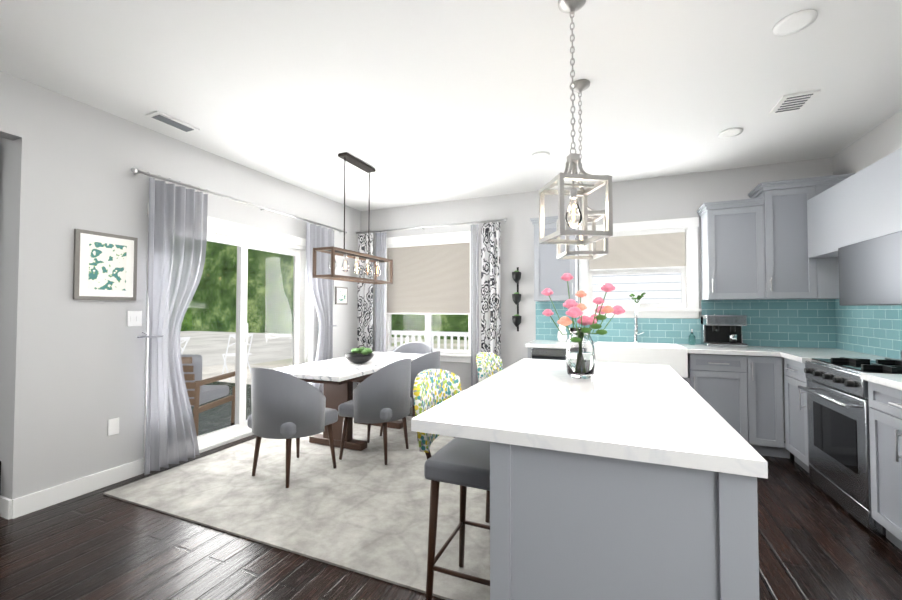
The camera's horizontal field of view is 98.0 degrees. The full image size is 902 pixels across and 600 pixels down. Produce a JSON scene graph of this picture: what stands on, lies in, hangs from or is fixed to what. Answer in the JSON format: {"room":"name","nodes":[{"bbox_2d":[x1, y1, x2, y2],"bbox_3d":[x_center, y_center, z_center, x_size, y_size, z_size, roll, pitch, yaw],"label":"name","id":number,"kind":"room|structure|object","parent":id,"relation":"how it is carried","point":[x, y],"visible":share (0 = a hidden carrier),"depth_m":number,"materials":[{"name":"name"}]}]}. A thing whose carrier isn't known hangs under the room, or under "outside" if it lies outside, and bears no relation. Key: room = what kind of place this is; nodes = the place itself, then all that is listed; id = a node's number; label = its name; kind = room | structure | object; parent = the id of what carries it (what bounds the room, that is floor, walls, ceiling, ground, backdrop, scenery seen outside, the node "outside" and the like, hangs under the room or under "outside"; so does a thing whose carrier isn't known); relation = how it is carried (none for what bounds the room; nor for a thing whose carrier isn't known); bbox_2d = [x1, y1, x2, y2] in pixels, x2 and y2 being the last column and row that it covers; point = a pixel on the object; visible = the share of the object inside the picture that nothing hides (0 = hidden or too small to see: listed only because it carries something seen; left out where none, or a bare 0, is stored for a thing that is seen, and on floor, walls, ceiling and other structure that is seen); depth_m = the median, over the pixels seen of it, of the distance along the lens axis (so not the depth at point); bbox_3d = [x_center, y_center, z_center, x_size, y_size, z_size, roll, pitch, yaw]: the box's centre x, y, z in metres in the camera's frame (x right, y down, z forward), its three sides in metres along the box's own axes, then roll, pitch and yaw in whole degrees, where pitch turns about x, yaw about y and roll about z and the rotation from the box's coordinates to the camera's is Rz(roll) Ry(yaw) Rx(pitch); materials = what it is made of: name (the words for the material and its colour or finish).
{"room":"dining room and kitchen","nodes":[
{"label":"dining room and kitchen","id":0,"kind":"room"},
{"bbox_2d":[0,137,12,495],"bbox_3d":[-4.895,-0.001,3.423,4.530,2.750,0.120,-1,-2,22],"label":"wall","id":1,"kind":"structure","parent":0,"point":[6,145],"depth_m":2.53,"materials":[{"name":"grey paint"}]},
{"bbox_2d":[0,495,16,519],"bbox_3d":[-4.858,1.314,3.303,4.665,0.115,0.015,-1,-2,22],"label":"baseboard","id":2,"kind":"structure","parent":1,"relation":"attached to","point":[7,506],"depth_m":2.42,"materials":[{"name":"white"}]},
{"bbox_2d":[0,71,360,499],"bbox_3d":[-2.865,-0.030,2.249,0.120,2.750,7.700,-1,-2,22],"label":"wall","id":3,"kind":"structure","parent":0,"point":[75,376],"depth_m":2.76,"materials":[{"name":"grey paint"}]},
{"bbox_2d":[16,458,143,517],"bbox_3d":[-2.579,1.301,2.768,0.045,0.115,0.720,-1,-2,22],"label":"baseboard","id":4,"kind":"structure","parent":3,"relation":"attached to","point":[25,504],"depth_m":2.70,"materials":[{"name":"white wood"}]},
{"bbox_2d":[73,229,137,300],"bbox_3d":[-2.526,-0.244,2.882,0.024,0.490,0.380,-1,-2,22],"label":"picture","id":5,"kind":"object","parent":3,"relation":"attached to","point":[104,266],"visible":0.95,"depth_m":2.86,"materials":[{"name":"white paper"}]},
{"bbox_2d":[108,417,118,435],"bbox_3d":[-2.510,0.942,2.916,0.006,0.120,0.070,-1,-2,22],"label":"electrical outlet plate","id":6,"kind":"object","parent":3,"relation":"attached to","point":[113,426],"visible":1,"depth_m":2.91,"materials":[{"name":"white plastic"}]},
{"bbox_2d":[127,311,141,326],"bbox_3d":[-2.461,0.145,3.051,0.009,0.120,0.100,-1,-2,22],"label":"switch plate","id":7,"kind":"object","parent":3,"relation":"attached to","point":[134,318],"visible":1,"depth_m":3.05,"materials":[{"name":"white plastic"}]},
{"bbox_2d":[144,203,313,461],"bbox_3d":[-2.121,0.317,4.011,0.142,2.145,1.890,-1,-2,22],"label":"sliding glass door","id":8,"kind":"structure","parent":3,"relation":"attached to","point":[244,239],"depth_m":4.01,"materials":[{"name":"white"}]},
{"bbox_2d":[131,167,347,233],"bbox_3d":[-1.950,-0.957,4.182,0.112,0.044,2.612,-1,-2,22],"label":"curtain rod","id":9,"kind":"object","parent":3,"relation":"attached to","point":[134,171],"visible":0.94,"depth_m":3.65,"materials":[{"name":"silver metal"}]},
{"bbox_2d":[137,172,208,474],"bbox_3d":[-2.309,0.174,3.250,0.142,2.352,0.540,-1,-2,22],"label":"sheer curtain","id":10,"kind":"object","parent":9,"relation":"hanging from","point":[177,230],"visible":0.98,"depth_m":3.21,"materials":[{"name":"grey fabric"}]},
{"bbox_2d":[305,218,336,394],"bbox_3d":[-1.631,0.215,4.888,0.142,2.352,0.576,-1,-2,22],"label":"sheer curtain","id":11,"kind":"object","parent":9,"relation":"hanging from","point":[321,290],"visible":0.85,"depth_m":4.87,"materials":[{"name":"grey fabric"}]},
{"bbox_2d":[335,287,347,304],"bbox_3d":[-1.498,-0.057,5.364,0.024,0.240,0.240,-1,-2,22],"label":"picture","id":12,"kind":"object","parent":3,"relation":"attached to","point":[341,295],"visible":0.95,"depth_m":5.35,"materials":[{"name":"white paper"}]},
{"bbox_2d":[0,381,901,599],"bbox_3d":[-2.408,1.370,2.025,10.170,0.060,7.940,-1,-2,22],"label":"floor","id":13,"kind":"structure","parent":0,"point":[815,542],"depth_m":2.04,"materials":[{"name":"brown wood"}]},
{"bbox_2d":[0,461,0,490],"bbox_3d":[-2.935,1.185,2.469,0.140,0.329,0.150,-1,-2,22],"label":"floor speaker","id":14,"kind":"object","parent":13,"relation":"on","point":[0,475],"depth_m":2.48,"materials":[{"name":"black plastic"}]},
{"bbox_2d":[104,416,489,599],"bbox_3d":[-0.649,1.368,3.386,2.780,0.012,2.560,-1,-2,22],"label":"rug","id":15,"kind":"object","parent":13,"relation":"on","point":[365,511],"visible":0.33,"depth_m":2.57,"materials":[{"name":"beige carpet"}]},
{"bbox_2d":[247,368,337,487],"bbox_3d":[-1.245,0.925,3.081,0.638,0.852,0.574,-1,-2,22],"label":"end chair","id":16,"kind":"object","parent":15,"relation":"on","point":[287,406],"visible":1,"depth_m":2.83,"materials":[{"name":"grey fabric"}]},
{"bbox_2d":[276,352,423,450],"bbox_3d":[-0.931,1.001,4.021,0.820,0.743,1.700,-1,-2,22],"label":"dining table","id":17,"kind":"object","parent":15,"relation":"on","point":[337,377],"visible":0.42,"depth_m":3.64,"materials":[{"name":"stone"}]},
{"bbox_2d":[345,347,373,362],"bbox_3d":[-0.914,0.547,3.917,0.290,0.157,0.290,-1,-2,22],"label":"bowl","id":18,"kind":"object","parent":17,"relation":"on","point":[361,355],"visible":1,"depth_m":3.84,"materials":[{"name":"black ceramic"}]},
{"bbox_2d":[338,358,411,464],"bbox_3d":[-0.639,0.935,3.480,0.557,0.852,0.639,-1,-2,22],"label":"chair","id":19,"kind":"object","parent":15,"relation":"on","point":[382,395],"visible":1,"depth_m":3.23,"materials":[{"name":"grey fabric"}]},
{"bbox_2d":[380,351,439,437],"bbox_3d":[-0.393,0.950,4.069,0.554,0.852,0.639,-1,-2,22],"label":"chair","id":20,"kind":"object","parent":15,"relation":"on","point":[430,360],"visible":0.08,"depth_m":3.83,"materials":[{"name":"grey fabric"}]},
{"bbox_2d":[391,342,432,417],"bbox_3d":[-0.540,0.971,4.941,0.639,0.852,0.554,-1,-2,22],"label":"chair","id":21,"kind":"object","parent":15,"relation":"on","point":[417,347],"visible":0.08,"depth_m":5.13,"materials":[{"name":"grey fabric"}]},
{"bbox_2d":[413,369,489,599],"bbox_3d":[0.087,0.821,1.742,0.453,0.991,0.440,-1,-2,22],"label":"stool","id":22,"kind":"object","parent":15,"relation":"on","point":[464,463],"visible":0.52,"depth_m":1.62,"materials":[{"name":"grey fabric"}]},
{"bbox_2d":[476,352,502,522],"bbox_3d":[0.400,0.840,2.499,0.453,0.991,0.440,-1,-2,22],"label":"stool","id":23,"kind":"object","parent":15,"relation":"on","point":[489,364],"visible":0.15,"depth_m":2.55,"materials":[{"name":"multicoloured fabric"}]},
{"bbox_2d":[528,344,600,361],"bbox_3d":[1.266,0.955,4.356,0.708,0.885,0.596,-1,-2,22],"label":"base cabinet","id":24,"kind":"object","parent":13,"relation":"on","point":[533,353],"depth_m":4.13,"materials":[{"name":"grey wood"}]},
{"bbox_2d":[525,340,567,347],"bbox_3d":[1.234,0.533,4.363,0.690,0.120,0.626,-1,-2,22],"label":"countertop","id":25,"kind":"structure","parent":24,"relation":"on","point":[536,343],"depth_m":4.19,"materials":[{"name":"white stone"}]},
{"bbox_2d":[557,324,569,340],"bbox_3d":[1.340,0.356,4.515,0.228,0.238,0.113,-1,-2,22],"label":"cat figurine","id":26,"kind":"object","parent":25,"relation":"on","point":[560,336],"visible":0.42,"depth_m":4.50,"materials":[{"name":"white ceramic"}]},
{"bbox_2d":[490,442,758,599],"bbox_3d":[0.784,0.894,1.873,0.722,0.884,1.722,-1,-2,22],"label":"kitchen island","id":27,"kind":"object","parent":13,"relation":"on","point":[619,481],"depth_m":1.09,"materials":[{"name":"grey wood"}]},
{"bbox_2d":[411,358,767,478],"bbox_3d":[0.653,0.433,1.945,0.965,0.040,1.780,-1,-2,22],"label":"island countertop","id":28,"kind":"structure","parent":27,"relation":"on","point":[648,414],"depth_m":1.31,"materials":[{"name":"white stone"}]},
{"bbox_2d":[541,273,624,378],"bbox_3d":[0.709,0.129,2.103,0.420,0.573,0.434,-1,-2,22],"label":"vase","id":29,"kind":"object","parent":28,"relation":"on","point":[580,357],"visible":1,"depth_m":2.06,"materials":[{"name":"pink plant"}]},
{"bbox_2d":[681,376,700,395],"bbox_3d":[1.956,1.063,4.043,0.919,0.655,0.642,-1,-2,22],"label":"base cabinet","id":30,"kind":"object","parent":13,"relation":"on","point":[694,381],"depth_m":3.63,"materials":[{"name":"grey wood"}]},
{"bbox_2d":[673,348,740,434],"bbox_3d":[2.538,0.945,3.830,0.555,0.880,0.596,-1,-2,22],"label":"base cabinet","id":31,"kind":"object","parent":13,"relation":"on","point":[718,374],"depth_m":3.57,"materials":[{"name":"grey wood"}]},
{"bbox_2d":[601,360,688,375],"bbox_3d":[1.909,0.694,4.014,0.821,0.030,0.496,-1,-2,22],"label":"countertop","id":32,"kind":"structure","parent":31,"relation":"on","point":[674,366],"depth_m":3.65,"materials":[{"name":"white stone"}]},
{"bbox_2d":[737,356,784,457],"bbox_3d":[2.841,0.941,3.694,0.337,0.880,0.616,-1,-2,22],"label":"base cabinet","id":33,"kind":"object","parent":13,"relation":"on","point":[760,413],"depth_m":3.44,"materials":[{"name":"grey wood"}]},
{"bbox_2d":[685,344,780,355],"bbox_3d":[2.630,0.479,3.787,0.689,0.040,0.626,-1,-2,22],"label":"countertop","id":34,"kind":"structure","parent":33,"relation":"on","point":[697,349],"depth_m":3.57,"materials":[{"name":"white stone"}]},
{"bbox_2d":[688,329,695,344],"bbox_3d":[2.504,0.383,4.074,0.064,0.164,0.067,-1,-2,22],"label":"soap bottle","id":35,"kind":"object","parent":34,"relation":"on","point":[692,340],"visible":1,"depth_m":4.05,"materials":[{"name":"teal glass"}]},
{"bbox_2d":[701,315,747,347],"bbox_3d":[2.700,0.305,3.883,0.330,0.310,0.331,-1,-2,22],"label":"coffee machine","id":36,"kind":"object","parent":34,"relation":"on","point":[724,331],"visible":0.98,"depth_m":3.84,"materials":[{"name":"silver metal"}]},
{"bbox_2d":[757,344,896,363],"bbox_3d":[3.160,0.468,3.346,0.628,0.040,1.036,-1,-2,22],"label":"countertop","id":37,"kind":"structure","parent":33,"relation":"on","point":[799,354],"depth_m":3.27,"materials":[{"name":"white stone"}]},
{"bbox_2d":[785,360,810,472],"bbox_3d":[3.062,0.926,3.058,0.598,0.880,0.430,-1,-2,22],"label":"base cabinet","id":38,"kind":"object","parent":13,"relation":"on","point":[796,399],"depth_m":3.17,"materials":[{"name":"grey wood"}]},
{"bbox_2d":[798,351,901,535],"bbox_3d":[2.788,0.852,2.518,0.659,1.000,0.750,-1,-2,22],"label":"range","id":39,"kind":"object","parent":13,"relation":"on","point":[836,389],"visible":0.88,"depth_m":2.52,"materials":[{"name":"silver metal"}]},
{"bbox_2d":[865,380,901,550],"bbox_3d":[2.553,0.895,1.830,0.598,0.880,0.670,-1,-2,22],"label":"base cabinet","id":40,"kind":"object","parent":13,"relation":"on","point":[885,414],"depth_m":2.13,"materials":[{"name":"grey wood"}]},
{"bbox_2d":[860,372,901,391],"bbox_3d":[2.539,0.430,1.846,0.628,0.040,0.691,-1,-2,22],"label":"countertop","id":41,"kind":"structure","parent":40,"relation":"on","point":[886,380],"depth_m":2.12,"materials":[{"name":"white stone"}]},
{"bbox_2d":[0,0,901,210],"bbox_3d":[-2.408,-1.449,2.095,10.170,0.080,7.940,-1,-2,22],"label":"ceiling","id":42,"kind":"structure","parent":0,"point":[414,102],"depth_m":2.50,"materials":[{"name":"white paint"}]},
{"bbox_2d":[145,111,199,132],"bbox_3d":[-2.158,-1.377,3.050,0.140,0.015,0.320,-1,-2,22],"label":"ceiling vent","id":43,"kind":"object","parent":42,"relation":"in","point":[170,121],"visible":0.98,"depth_m":3.03,"materials":[{"name":"white metal"}]},
{"bbox_2d":[313,152,392,283],"bbox_3d":[-0.921,-0.775,3.855,0.222,1.179,0.982,-1,-2,22],"label":"dining chandelier","id":44,"kind":"object","parent":42,"relation":"hanging from","point":[365,167],"visible":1,"depth_m":3.76,"materials":[{"name":"brown wood"}]},
{"bbox_2d":[532,152,549,159],"bbox_3d":[0.853,-1.362,3.709,0.170,0.010,0.170,-1,-2,22],"label":"recessed light","id":45,"kind":"object","parent":42,"relation":"in","point":[540,155],"visible":0.98,"depth_m":3.69,"materials":[{"name":"white plastic"}]},
{"bbox_2d":[539,0,612,244],"bbox_3d":[0.573,-0.847,1.842,0.245,1.134,0.245,0,-1,-9],"label":"pendant light","id":46,"kind":"object","parent":42,"relation":"hanging from","point":[570,7],"visible":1,"depth_m":1.83,"materials":[{"name":"grey"}]},
{"bbox_2d":[556,79,608,258],"bbox_3d":[0.837,-0.838,2.534,0.255,1.119,0.255,0,-1,2],"label":"pendant light","id":47,"kind":"object","parent":42,"relation":"hanging from","point":[581,85],"visible":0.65,"depth_m":2.52,"materials":[{"name":"grey"}]},
{"bbox_2d":[718,128,742,137],"bbox_3d":[2.299,-1.374,3.230,0.170,0.010,0.170,-1,-2,22],"label":"recessed light","id":48,"kind":"object","parent":42,"relation":"in","point":[729,133],"visible":0.98,"depth_m":3.22,"materials":[{"name":"white plastic"}]},
{"bbox_2d":[773,9,816,35],"bbox_3d":[1.742,-1.405,1.989,0.170,0.010,0.170,-1,-2,22],"label":"recessed light","id":49,"kind":"object","parent":42,"relation":"in","point":[795,22],"visible":0.98,"depth_m":1.98,"materials":[{"name":"white plastic"}]},
{"bbox_2d":[769,89,820,114],"bbox_3d":[2.405,-1.384,2.754,0.200,0.015,0.260,-1,-2,22],"label":"ceiling vent","id":50,"kind":"object","parent":42,"relation":"in","point":[794,102],"visible":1,"depth_m":2.73,"materials":[{"name":"white metal"}]},
{"bbox_2d":[361,157,832,440],"bbox_3d":[1.180,0.034,4.806,5.640,2.750,0.120,-1,-2,22],"label":"wall","id":51,"kind":"structure","parent":0,"point":[670,197],"depth_m":4.84,"materials":[{"name":"grey paint"}]},
{"bbox_2d":[386,231,470,362],"bbox_3d":[-0.327,-0.036,5.404,1.520,1.720,0.170,-1,-2,22],"label":"dining room window","id":52,"kind":"structure","parent":51,"relation":"in","point":[431,273],"depth_m":5.36,"materials":[{"name":"white"}]},
{"bbox_2d":[356,218,506,233],"bbox_3d":[-0.317,-0.979,5.304,2.232,0.044,0.151,-1,-2,22],"label":"curtain rod","id":53,"kind":"object","parent":51,"relation":"attached to","point":[423,227],"visible":0.96,"depth_m":5.19,"materials":[{"name":"silver metal"}]},
{"bbox_2d":[357,230,373,385],"bbox_3d":[-1.231,0.207,5.593,0.264,2.402,0.087,-1,-2,22],"label":"patterned curtain","id":54,"kind":"object","parent":53,"relation":"hanging from","point":[365,319],"visible":0.6,"depth_m":5.59,"materials":[{"name":"white fabric"}]},
{"bbox_2d":[374,229,385,351],"bbox_3d":[-0.991,0.205,5.494,0.184,2.402,0.062,-1,-2,22],"label":"curtain","id":55,"kind":"object","parent":53,"relation":"hanging from","point":[380,302],"visible":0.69,"depth_m":5.50,"materials":[{"name":"grey fabric"}]},
{"bbox_2d":[470,220,478,385],"bbox_3d":[0.299,0.192,4.962,0.114,2.402,0.061,-1,-2,22],"label":"curtain","id":56,"kind":"object","parent":53,"relation":"hanging from","point":[474,295],"visible":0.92,"depth_m":4.96,"materials":[{"name":"grey fabric"}]},
{"bbox_2d":[480,219,500,357],"bbox_3d":[0.493,0.190,4.881,0.254,2.402,0.087,-1,-2,22],"label":"patterned curtain","id":57,"kind":"object","parent":53,"relation":"hanging from","point":[490,297],"visible":0.81,"depth_m":4.88,"materials":[{"name":"white fabric"}]},
{"bbox_2d":[512,267,521,330],"bbox_3d":[0.809,-0.011,4.827,0.120,0.800,0.123,-1,-2,22],"label":"wall planter","id":58,"kind":"object","parent":51,"relation":"attached to","point":[516,296],"visible":1,"depth_m":4.79,"materials":[{"name":"black plastic"}]},
{"bbox_2d":[533,216,577,303],"bbox_3d":[1.220,-0.442,4.556,0.456,0.909,0.326,-1,-2,22],"label":"upper cabinet","id":59,"kind":"object","parent":51,"relation":"attached to","point":[548,270],"depth_m":4.42,"materials":[{"name":"grey wood"}]},
{"bbox_2d":[579,217,701,317],"bbox_3d":[2.076,-0.336,4.417,1.240,1.070,0.170,-1,-2,22],"label":"kitchen window","id":60,"kind":"structure","parent":51,"relation":"in","point":[657,246],"depth_m":4.34,"materials":[{"name":"white"}]},
{"bbox_2d":[629,293,645,308],"bbox_3d":[2.079,0.007,4.370,0.168,0.179,0.070,-1,-2,22],"label":"potted plant","id":61,"kind":"object","parent":60,"relation":"on","point":[637,304],"visible":0.98,"depth_m":4.36,"materials":[{"name":"white ceramic"}]},
{"bbox_2d":[697,200,756,299],"bbox_3d":[2.789,-0.458,3.907,0.449,0.909,0.326,-1,-2,22],"label":"upper cabinet","id":62,"kind":"object","parent":51,"relation":"attached to","point":[728,234],"depth_m":3.78,"materials":[{"name":"grey wood"}]},
{"bbox_2d":[741,180,820,299],"bbox_3d":[3.134,-0.529,3.749,0.428,1.042,0.357,-1,-2,22],"label":"upper cabinet","id":63,"kind":"object","parent":51,"relation":"attached to","point":[798,273],"depth_m":3.60,"materials":[{"name":"grey wood"}]},
{"bbox_2d":[817,176,840,299],"bbox_3d":[3.429,-0.532,3.627,0.326,1.042,0.357,-1,-2,22],"label":"upper cabinet","id":64,"kind":"object","parent":51,"relation":"attached to","point":[828,285],"depth_m":3.47,"materials":[{"name":"grey wood"}]},
{"bbox_2d":[597,340,676,363],"bbox_3d":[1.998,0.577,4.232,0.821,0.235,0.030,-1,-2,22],"label":"farmhouse sink","id":65,"kind":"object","parent":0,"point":[617,351],"depth_m":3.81,"materials":[{"name":"white ceramic"}]},
{"bbox_2d":[833,109,901,174],"bbox_3d":[2.236,-0.082,0.139,0.120,2.750,7.700,-1,-2,22],"label":"wall","id":66,"kind":"structure","parent":0,"point":[879,142],"depth_m":3.19,"materials":[{"name":"grey paint"}]},
{"bbox_2d":[805,148,901,259],"bbox_3d":[3.082,-0.651,2.797,0.330,0.520,1.430,-1,-2,22],"label":"cover","id":67,"kind":"object","parent":66,"relation":"attached to","point":[868,201],"depth_m":2.83,"materials":[{"name":"grey"}]},
{"bbox_2d":[833,228,901,307],"bbox_3d":[2.922,-0.184,2.489,0.400,0.430,0.760,-1,-2,22],"label":"range hood","id":68,"kind":"object","parent":66,"relation":"attached to","point":[867,272],"depth_m":2.57,"materials":[{"name":"grey metal"}]},
{"label":"outside","id":69,"kind":"structure","parent":0,"visible":0},
{"bbox_2d":[202,363,281,384],"bbox_3d":[-4.144,1.508,5.987,5.130,0.100,5.700,-1,-2,22],"label":"ground","id":70,"kind":"structure","parent":69,"point":[217,370],"depth_m":8.45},
{"bbox_2d":[180,336,189,353],"bbox_3d":[-4.664,1.046,6.484,0.457,0.862,0.424,0,-1,2],"label":"outdoor chair","id":71,"kind":"object","parent":70,"relation":"on","point":[185,339],"depth_m":6.63,"materials":[{"name":"white plastic"}]},
{"bbox_2d":[181,354,234,435],"bbox_3d":[-2.843,0.989,4.196,0.720,0.852,0.760,0,-1,2],"label":"lounge chair","id":72,"kind":"object","parent":70,"relation":"on","point":[192,384],"depth_m":3.98,"materials":[{"name":"brown wood"}]},
{"bbox_2d":[222,333,252,380],"bbox_3d":[-4.113,1.073,7.555,0.457,0.862,0.424,-1,-2,42],"label":"outdoor chair","id":73,"kind":"object","parent":70,"relation":"on","point":[234,354],"depth_m":7.46,"materials":[{"name":"white plastic"}]},
{"bbox_2d":[180,331,421,366],"bbox_3d":[-14.038,1.692,11.538,17.400,0.030,38.000,-1,-2,22],"label":"ground","id":74,"kind":"structure","parent":69,"point":[199,340],"depth_m":14.83,"materials":[{"name":"grey concrete"}]},
{"bbox_2d":[251,339,467,366],"bbox_3d":[-7.681,1.714,10.422,36.000,0.070,31.200,-1,-2,22],"label":"ground","id":75,"kind":"structure","parent":69,"point":[282,364],"depth_m":14.75,"materials":[{"name":"grey concrete"}]},
{"bbox_2d":[392,330,467,349],"bbox_3d":[-0.489,1.032,6.738,3.120,1.150,0.120,-1,-2,22],"label":"railing","id":76,"kind":"object","parent":75,"relation":"on","point":[395,333],"depth_m":6.64,"materials":[{"name":"white wood"}]},
{"bbox_2d":[593,268,680,303],"bbox_3d":[3.435,-1.966,5.860,4.900,7.200,0.100,-1,-2,22],"label":"neighbor siding","id":77,"kind":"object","parent":75,"relation":"on","point":[653,288],"depth_m":5.98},
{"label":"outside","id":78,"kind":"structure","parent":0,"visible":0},
{"bbox_2d":[181,241,467,339],"bbox_3d":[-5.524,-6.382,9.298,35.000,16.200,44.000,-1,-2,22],"label":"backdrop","id":79,"kind":"structure","parent":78,"point":[447,322],"depth_m":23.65,"materials":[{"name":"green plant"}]}
]}

